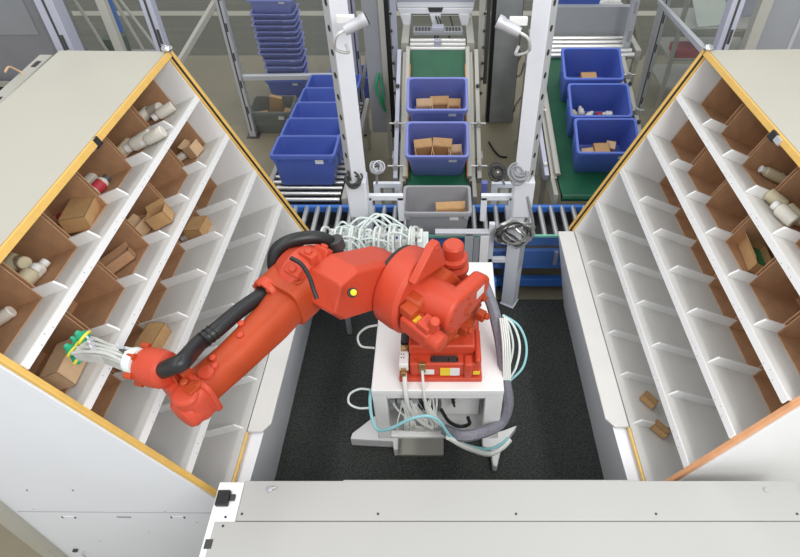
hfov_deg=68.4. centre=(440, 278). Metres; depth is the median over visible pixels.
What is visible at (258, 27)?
tote
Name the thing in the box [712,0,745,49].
fence post
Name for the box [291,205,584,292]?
conveyor
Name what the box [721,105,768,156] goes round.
bin
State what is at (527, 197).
cable
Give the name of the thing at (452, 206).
carton
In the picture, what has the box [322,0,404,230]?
post
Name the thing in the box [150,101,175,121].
bottle
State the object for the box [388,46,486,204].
conveyor
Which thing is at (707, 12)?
paper sheet
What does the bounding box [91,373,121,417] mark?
bin
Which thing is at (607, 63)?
tote
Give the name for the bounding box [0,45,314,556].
shelf rack
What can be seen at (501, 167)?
cable coil
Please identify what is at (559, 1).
tote
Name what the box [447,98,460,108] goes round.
carton
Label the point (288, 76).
fence rail
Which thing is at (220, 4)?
fence post
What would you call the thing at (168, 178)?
bin
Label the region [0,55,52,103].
beam
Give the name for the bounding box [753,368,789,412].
bin
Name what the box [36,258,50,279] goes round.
bottle
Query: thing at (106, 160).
bin
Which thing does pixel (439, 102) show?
carton
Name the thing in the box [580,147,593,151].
carton
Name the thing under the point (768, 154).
bin
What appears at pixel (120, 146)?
bottle
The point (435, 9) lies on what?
hood
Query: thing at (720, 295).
bin
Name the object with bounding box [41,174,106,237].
bin
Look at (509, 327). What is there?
air hose
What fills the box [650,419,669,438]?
carton
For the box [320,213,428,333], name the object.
cable bundle
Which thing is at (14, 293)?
bin
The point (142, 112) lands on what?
bottle
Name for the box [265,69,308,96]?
tote
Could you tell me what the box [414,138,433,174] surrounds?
carton
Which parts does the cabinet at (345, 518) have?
panel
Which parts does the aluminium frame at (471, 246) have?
slot plate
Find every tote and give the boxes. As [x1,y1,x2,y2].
[247,0,294,12]
[249,3,298,18]
[251,9,300,24]
[251,15,300,29]
[254,20,301,35]
[254,26,302,41]
[256,31,303,46]
[257,37,304,52]
[258,42,304,57]
[262,48,306,65]
[264,55,307,71]
[265,62,308,73]
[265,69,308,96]
[270,136,339,184]
[280,118,342,163]
[289,102,337,117]
[297,88,335,101]
[305,74,361,104]
[329,65,369,99]
[403,185,471,233]
[405,121,468,174]
[406,77,468,120]
[558,0,599,3]
[559,47,624,101]
[565,83,632,136]
[571,118,638,171]
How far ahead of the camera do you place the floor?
9.35 m
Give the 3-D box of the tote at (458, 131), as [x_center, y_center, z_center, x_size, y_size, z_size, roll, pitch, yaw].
[-0.035,-1.234,5.689,0.600,0.509,0.485,0,45,0]
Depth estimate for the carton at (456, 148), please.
5.69 m
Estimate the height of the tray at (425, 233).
0.040 m
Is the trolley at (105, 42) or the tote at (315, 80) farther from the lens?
the trolley at (105, 42)
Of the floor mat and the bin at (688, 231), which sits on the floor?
the floor mat
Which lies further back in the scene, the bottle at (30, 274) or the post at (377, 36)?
the post at (377, 36)
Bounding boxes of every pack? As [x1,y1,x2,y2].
[577,106,584,114]
[602,111,612,114]
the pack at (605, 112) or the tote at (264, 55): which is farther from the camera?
the tote at (264, 55)
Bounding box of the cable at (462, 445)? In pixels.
[446,435,511,456]
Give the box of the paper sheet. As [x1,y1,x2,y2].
[692,0,725,26]
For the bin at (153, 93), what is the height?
0.380 m
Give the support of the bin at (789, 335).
on the shelf rack at (626, 255)
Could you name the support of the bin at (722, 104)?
on the shelf rack at (626, 255)
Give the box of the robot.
[63,230,489,426]
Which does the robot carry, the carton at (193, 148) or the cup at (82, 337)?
the cup at (82, 337)
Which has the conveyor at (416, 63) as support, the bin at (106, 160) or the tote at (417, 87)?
the tote at (417, 87)
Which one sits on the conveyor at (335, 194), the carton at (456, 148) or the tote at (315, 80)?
the tote at (315, 80)
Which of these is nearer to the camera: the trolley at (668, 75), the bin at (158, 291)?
the bin at (158, 291)
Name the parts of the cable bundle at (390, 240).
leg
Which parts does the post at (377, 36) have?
plate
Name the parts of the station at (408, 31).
frame, drive plate, drive motor, frame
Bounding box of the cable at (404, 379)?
[402,373,432,429]
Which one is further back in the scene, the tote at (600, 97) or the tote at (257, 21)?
the tote at (257, 21)
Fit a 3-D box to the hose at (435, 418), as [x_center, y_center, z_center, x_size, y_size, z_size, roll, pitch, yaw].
[0.025,0.974,3.740,0.922,0.725,0.252,-3,45,-3]
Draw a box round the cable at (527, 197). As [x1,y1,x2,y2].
[515,196,534,248]
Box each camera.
[333,12,369,53]
[494,14,530,55]
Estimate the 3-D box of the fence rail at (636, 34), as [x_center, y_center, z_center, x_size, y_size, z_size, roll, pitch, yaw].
[2.650,-3.624,8.114,0.978,1.484,0.070,-31,53,-27]
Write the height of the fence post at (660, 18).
3.399 m
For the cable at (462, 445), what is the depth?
3.83 m
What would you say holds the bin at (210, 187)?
on the shelf rack at (136, 480)
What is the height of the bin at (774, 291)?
0.380 m
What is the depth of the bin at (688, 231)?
4.30 m
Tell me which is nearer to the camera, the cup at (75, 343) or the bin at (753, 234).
the cup at (75, 343)
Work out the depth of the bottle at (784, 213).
3.17 m
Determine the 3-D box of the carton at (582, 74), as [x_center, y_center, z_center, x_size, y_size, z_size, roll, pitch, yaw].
[1.509,-2.019,6.081,0.160,0.241,0.195,-2,45,-2]
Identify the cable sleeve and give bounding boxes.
[440,283,513,441]
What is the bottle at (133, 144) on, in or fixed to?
in the bin at (129, 125)
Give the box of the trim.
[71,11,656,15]
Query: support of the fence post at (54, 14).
on the floor
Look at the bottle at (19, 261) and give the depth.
2.93 m
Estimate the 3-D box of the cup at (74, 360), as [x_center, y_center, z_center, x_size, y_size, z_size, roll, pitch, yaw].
[-1.652,0.363,2.661,0.062,0.055,0.044,13,47,13]
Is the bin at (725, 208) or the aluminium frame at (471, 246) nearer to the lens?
the bin at (725, 208)
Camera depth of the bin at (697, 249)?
4.03 m
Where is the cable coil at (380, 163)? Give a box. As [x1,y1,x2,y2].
[370,160,385,174]
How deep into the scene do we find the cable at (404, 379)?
3.53 m
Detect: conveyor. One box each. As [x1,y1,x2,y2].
[270,98,370,204]
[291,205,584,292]
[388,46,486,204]
[526,56,643,204]
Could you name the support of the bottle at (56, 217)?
in the bin at (76, 187)
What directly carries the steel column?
on the floor
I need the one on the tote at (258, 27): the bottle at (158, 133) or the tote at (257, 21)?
the tote at (257, 21)
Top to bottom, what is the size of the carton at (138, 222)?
0.126 m
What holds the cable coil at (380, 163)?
hanging from the frame at (387, 186)
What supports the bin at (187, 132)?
on the shelf rack at (136, 480)
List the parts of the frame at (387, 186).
frame plate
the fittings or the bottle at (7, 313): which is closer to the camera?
the bottle at (7, 313)
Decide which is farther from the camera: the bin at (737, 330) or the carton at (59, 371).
the bin at (737, 330)
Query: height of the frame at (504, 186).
1.080 m
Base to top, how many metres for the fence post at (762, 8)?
3.599 m
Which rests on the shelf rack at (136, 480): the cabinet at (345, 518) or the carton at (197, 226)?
the carton at (197, 226)
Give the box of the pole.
[108,0,123,32]
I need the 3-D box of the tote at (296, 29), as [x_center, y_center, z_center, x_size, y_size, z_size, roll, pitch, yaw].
[-2.218,-3.420,8.035,0.600,0.074,0.400,0,45,0]
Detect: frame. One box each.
[373,167,400,204]
[429,234,558,264]
[435,229,488,261]
[490,171,512,204]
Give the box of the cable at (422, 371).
[421,370,440,425]
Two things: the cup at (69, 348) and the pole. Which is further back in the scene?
the pole
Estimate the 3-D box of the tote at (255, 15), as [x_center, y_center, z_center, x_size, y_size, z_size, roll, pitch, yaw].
[-2.228,-3.581,7.874,0.600,0.074,0.400,0,45,0]
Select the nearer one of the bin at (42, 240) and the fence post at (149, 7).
the bin at (42, 240)
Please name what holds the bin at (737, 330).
on the shelf rack at (626, 255)
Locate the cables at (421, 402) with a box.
[395,398,455,409]
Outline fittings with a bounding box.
[389,398,416,409]
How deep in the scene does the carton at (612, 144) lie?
5.71 m
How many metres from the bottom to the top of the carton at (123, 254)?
0.155 m
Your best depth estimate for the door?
4.51 m
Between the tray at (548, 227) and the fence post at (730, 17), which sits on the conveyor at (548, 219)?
the tray at (548, 227)
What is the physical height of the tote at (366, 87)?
0.400 m
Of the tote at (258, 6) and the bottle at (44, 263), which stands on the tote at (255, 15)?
the tote at (258, 6)
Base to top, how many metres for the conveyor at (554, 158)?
1.465 m
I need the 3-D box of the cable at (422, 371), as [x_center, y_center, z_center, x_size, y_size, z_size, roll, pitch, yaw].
[-0.025,0.783,3.628,0.185,0.608,0.100,0,45,0]
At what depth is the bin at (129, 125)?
3.78 m
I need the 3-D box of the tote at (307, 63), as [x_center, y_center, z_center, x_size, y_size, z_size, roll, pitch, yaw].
[-2.205,-2.993,8.463,0.570,0.098,0.400,0,45,0]
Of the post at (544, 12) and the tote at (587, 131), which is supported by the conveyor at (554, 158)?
the tote at (587, 131)
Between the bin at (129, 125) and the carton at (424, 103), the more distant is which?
the carton at (424, 103)
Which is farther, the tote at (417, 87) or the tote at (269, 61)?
the tote at (269, 61)
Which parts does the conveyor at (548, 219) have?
rail, rail, leg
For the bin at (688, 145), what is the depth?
4.33 m
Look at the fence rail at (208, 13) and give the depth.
6.63 m
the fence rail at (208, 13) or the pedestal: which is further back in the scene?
the fence rail at (208, 13)
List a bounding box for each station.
[401,13,473,69]
[517,0,641,142]
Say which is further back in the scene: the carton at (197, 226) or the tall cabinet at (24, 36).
the tall cabinet at (24, 36)
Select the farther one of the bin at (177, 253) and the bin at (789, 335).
the bin at (177, 253)
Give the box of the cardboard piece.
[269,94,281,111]
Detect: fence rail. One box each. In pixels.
[178,0,215,63]
[242,73,331,80]
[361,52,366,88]
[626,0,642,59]
[657,0,703,51]
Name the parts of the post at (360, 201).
cable coil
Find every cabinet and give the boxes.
[0,0,87,89]
[199,480,799,556]
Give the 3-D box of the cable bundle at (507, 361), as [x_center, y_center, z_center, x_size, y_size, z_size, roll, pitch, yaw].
[0.390,0.426,3.549,0.054,0.273,0.277,-4,45,-4]
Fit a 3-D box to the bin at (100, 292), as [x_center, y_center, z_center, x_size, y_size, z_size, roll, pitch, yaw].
[-1.982,0.137,3.124,0.437,0.380,0.355,0,45,0]
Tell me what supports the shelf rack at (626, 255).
on the floor
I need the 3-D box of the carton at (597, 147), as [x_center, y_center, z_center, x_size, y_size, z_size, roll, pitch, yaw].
[1.550,-1.220,5.767,0.150,0.252,0.197,-3,45,-3]
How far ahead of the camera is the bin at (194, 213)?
4.27 m
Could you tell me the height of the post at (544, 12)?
3.300 m
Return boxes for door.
[755,0,799,49]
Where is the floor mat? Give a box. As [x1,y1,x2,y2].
[275,299,603,480]
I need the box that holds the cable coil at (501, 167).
[488,162,506,181]
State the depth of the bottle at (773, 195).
3.28 m
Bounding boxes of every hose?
[347,388,368,409]
[357,324,378,348]
[368,388,508,449]
[440,408,470,427]
[502,315,513,361]
[503,314,527,381]
[503,315,520,377]
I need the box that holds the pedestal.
[351,262,515,470]
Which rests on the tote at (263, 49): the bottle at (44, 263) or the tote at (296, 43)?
the tote at (296, 43)
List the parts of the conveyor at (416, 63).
rail, frame, frame, guard rail, guard rail, frame, frame, rail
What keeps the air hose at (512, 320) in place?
attached to the cable sleeve
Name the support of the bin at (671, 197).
on the shelf rack at (626, 255)
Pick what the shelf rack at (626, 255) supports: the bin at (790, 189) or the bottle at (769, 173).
the bin at (790, 189)
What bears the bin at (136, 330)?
on the shelf rack at (136, 480)
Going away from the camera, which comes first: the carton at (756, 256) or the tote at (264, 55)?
the carton at (756, 256)
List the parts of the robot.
arm, motor, name plate, plate, shoulder frame, name plate, column motor, motor, name plate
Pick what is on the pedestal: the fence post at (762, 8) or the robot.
the robot
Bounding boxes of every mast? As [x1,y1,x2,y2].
[389,0,400,157]
[474,0,490,157]
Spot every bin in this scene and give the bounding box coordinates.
[0,215,77,288]
[0,265,42,354]
[23,314,92,393]
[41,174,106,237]
[65,263,124,329]
[75,138,131,195]
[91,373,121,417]
[97,220,148,279]
[105,108,147,158]
[110,323,143,373]
[124,184,164,236]
[130,80,173,126]
[136,280,166,323]
[147,151,187,198]
[158,242,184,280]
[168,121,204,166]
[177,209,199,243]
[194,178,216,210]
[250,95,296,132]
[659,176,681,207]
[671,119,706,164]
[675,207,697,240]
[687,149,726,196]
[690,239,716,277]
[701,78,744,124]
[705,181,749,232]
[708,277,738,319]
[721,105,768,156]
[726,218,775,275]
[729,319,763,368]
[742,138,799,189]
[749,259,799,324]
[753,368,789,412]
[767,169,799,231]
[777,315,799,374]
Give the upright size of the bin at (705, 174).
0.380 m
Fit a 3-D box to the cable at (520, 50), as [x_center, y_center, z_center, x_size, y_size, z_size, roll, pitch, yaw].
[1.023,-2.612,7.796,0.212,0.886,0.026,0,45,0]
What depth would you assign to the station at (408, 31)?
6.49 m
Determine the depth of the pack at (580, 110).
5.90 m
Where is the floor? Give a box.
[0,0,741,556]
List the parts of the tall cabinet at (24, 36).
bumper rail, door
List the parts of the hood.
plate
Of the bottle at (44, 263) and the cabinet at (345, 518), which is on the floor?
the cabinet at (345, 518)
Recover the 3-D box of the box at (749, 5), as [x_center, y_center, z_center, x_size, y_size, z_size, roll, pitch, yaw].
[3.950,-3.709,7.817,0.500,0.309,0.300,0,45,0]
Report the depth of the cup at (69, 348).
2.62 m
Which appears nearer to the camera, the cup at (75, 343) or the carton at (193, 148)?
the cup at (75, 343)
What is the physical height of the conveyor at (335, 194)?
0.788 m
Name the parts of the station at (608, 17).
leg, leg, bed rail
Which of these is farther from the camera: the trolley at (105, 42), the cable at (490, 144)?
the trolley at (105, 42)
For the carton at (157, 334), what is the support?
on the shelf rack at (136, 480)
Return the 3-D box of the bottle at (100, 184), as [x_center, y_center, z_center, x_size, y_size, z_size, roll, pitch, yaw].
[-2.012,-0.549,3.464,0.073,0.083,0.146,14,47,14]
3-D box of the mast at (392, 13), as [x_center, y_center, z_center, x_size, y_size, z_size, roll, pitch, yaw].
[-0.535,-2.462,6.563,0.120,2.599,0.095,0,45,0]
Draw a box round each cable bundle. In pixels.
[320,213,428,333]
[499,318,510,379]
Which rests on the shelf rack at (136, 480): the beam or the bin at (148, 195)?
the bin at (148, 195)
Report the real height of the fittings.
0.185 m
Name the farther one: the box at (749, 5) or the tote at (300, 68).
the tote at (300, 68)
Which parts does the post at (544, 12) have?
foot plate, cable coil, cable coil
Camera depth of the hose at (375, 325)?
3.71 m
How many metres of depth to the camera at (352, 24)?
3.53 m
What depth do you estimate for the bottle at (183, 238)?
4.09 m
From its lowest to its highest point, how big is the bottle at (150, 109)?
0.125 m
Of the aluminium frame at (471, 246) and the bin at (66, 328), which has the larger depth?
the aluminium frame at (471, 246)
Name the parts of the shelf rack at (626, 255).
panel, shelf, panel, shelf, shelf, shelf, panel, shelf, panel, latch plate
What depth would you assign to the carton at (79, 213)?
3.17 m
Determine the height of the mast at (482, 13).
2.599 m
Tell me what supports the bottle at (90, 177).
in the bin at (106, 160)
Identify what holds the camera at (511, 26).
attached to the post at (544, 12)
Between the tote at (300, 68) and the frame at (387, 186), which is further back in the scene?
the tote at (300, 68)
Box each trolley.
[73,0,155,50]
[648,0,750,108]
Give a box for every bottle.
[0,306,16,325]
[2,253,18,271]
[12,255,32,268]
[18,263,43,284]
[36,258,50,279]
[54,212,61,221]
[84,173,97,183]
[91,174,110,193]
[117,138,129,157]
[123,129,149,153]
[138,106,150,121]
[139,126,166,146]
[145,102,162,117]
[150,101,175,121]
[176,151,187,161]
[181,234,187,240]
[758,165,784,183]
[764,189,788,204]
[770,200,799,226]
[788,203,799,226]
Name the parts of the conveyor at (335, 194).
rail, rail, leg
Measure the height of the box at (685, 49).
0.099 m
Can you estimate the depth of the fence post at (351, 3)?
7.06 m
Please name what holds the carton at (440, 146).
in the tote at (458, 131)
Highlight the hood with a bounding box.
[396,0,474,37]
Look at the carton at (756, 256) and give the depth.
3.50 m
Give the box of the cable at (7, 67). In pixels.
[4,66,23,74]
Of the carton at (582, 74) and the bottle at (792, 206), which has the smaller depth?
the bottle at (792, 206)
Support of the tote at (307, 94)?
on the conveyor at (335, 194)
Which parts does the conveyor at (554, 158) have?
rail, leg, frame, guard rail, frame, rail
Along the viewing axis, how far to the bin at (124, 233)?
3.48 m
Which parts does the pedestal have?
floor plate, bay plate, plate, frame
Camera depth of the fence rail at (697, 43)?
5.23 m
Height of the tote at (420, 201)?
0.320 m
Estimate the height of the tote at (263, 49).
0.074 m
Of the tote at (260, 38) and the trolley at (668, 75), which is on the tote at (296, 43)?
the tote at (260, 38)
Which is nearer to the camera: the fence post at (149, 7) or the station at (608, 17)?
the fence post at (149, 7)
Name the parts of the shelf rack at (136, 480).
corner post, panel, shelf, panel, shelf, shelf, shelf, panel, shelf, panel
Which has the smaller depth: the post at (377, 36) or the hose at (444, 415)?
the hose at (444, 415)
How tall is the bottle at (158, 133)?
0.121 m
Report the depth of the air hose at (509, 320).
3.59 m
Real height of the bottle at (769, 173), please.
0.110 m
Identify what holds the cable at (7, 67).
on the beam
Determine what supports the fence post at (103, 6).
on the floor
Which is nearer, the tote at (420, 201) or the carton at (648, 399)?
the carton at (648, 399)
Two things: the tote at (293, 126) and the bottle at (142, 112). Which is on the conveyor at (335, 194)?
the tote at (293, 126)
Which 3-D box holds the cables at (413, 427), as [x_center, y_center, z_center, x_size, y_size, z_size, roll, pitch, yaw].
[-0.029,0.832,3.799,0.575,0.506,0.216,0,45,0]
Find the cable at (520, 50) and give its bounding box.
[513,49,524,111]
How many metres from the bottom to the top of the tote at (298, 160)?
0.375 m
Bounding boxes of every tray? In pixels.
[306,225,569,247]
[342,231,428,252]
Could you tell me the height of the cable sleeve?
0.795 m
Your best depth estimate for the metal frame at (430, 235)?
5.17 m
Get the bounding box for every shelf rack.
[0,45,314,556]
[558,44,799,492]
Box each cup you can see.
[63,343,78,357]
[70,336,77,345]
[70,357,82,364]
[74,330,90,344]
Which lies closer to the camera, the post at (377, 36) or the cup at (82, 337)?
the cup at (82, 337)
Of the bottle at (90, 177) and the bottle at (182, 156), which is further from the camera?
the bottle at (182, 156)
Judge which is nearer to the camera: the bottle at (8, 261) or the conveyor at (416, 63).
the bottle at (8, 261)
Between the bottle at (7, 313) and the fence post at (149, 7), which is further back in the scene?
the fence post at (149, 7)
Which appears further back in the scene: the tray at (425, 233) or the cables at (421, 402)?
the tray at (425, 233)
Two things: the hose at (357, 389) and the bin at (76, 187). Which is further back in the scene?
the hose at (357, 389)
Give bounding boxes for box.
[669,41,699,57]
[725,0,756,15]
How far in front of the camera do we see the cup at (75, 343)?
2.64 m
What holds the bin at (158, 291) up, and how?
on the shelf rack at (136, 480)
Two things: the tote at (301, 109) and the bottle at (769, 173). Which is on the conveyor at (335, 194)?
the tote at (301, 109)
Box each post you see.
[34,0,84,50]
[95,0,126,50]
[139,0,169,50]
[214,0,260,138]
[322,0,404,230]
[347,0,370,135]
[361,0,400,158]
[480,0,557,308]
[635,0,670,118]
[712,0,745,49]
[739,0,773,49]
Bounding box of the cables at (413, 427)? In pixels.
[393,398,461,431]
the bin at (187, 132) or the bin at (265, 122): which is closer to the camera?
the bin at (187, 132)
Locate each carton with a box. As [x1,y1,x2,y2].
[39,336,86,390]
[57,196,100,233]
[99,241,135,273]
[128,214,151,235]
[133,322,171,347]
[145,197,174,230]
[177,139,203,158]
[183,216,211,239]
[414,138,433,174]
[416,98,432,108]
[430,96,448,108]
[431,137,451,154]
[436,201,465,211]
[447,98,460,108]
[448,144,461,154]
[579,72,596,77]
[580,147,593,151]
[592,142,609,151]
[606,140,615,151]
[639,390,658,409]
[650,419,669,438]
[738,232,771,274]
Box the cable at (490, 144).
[488,141,506,157]
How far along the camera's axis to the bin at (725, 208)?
3.80 m
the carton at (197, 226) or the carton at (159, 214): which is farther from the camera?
the carton at (197, 226)
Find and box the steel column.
[485,0,523,122]

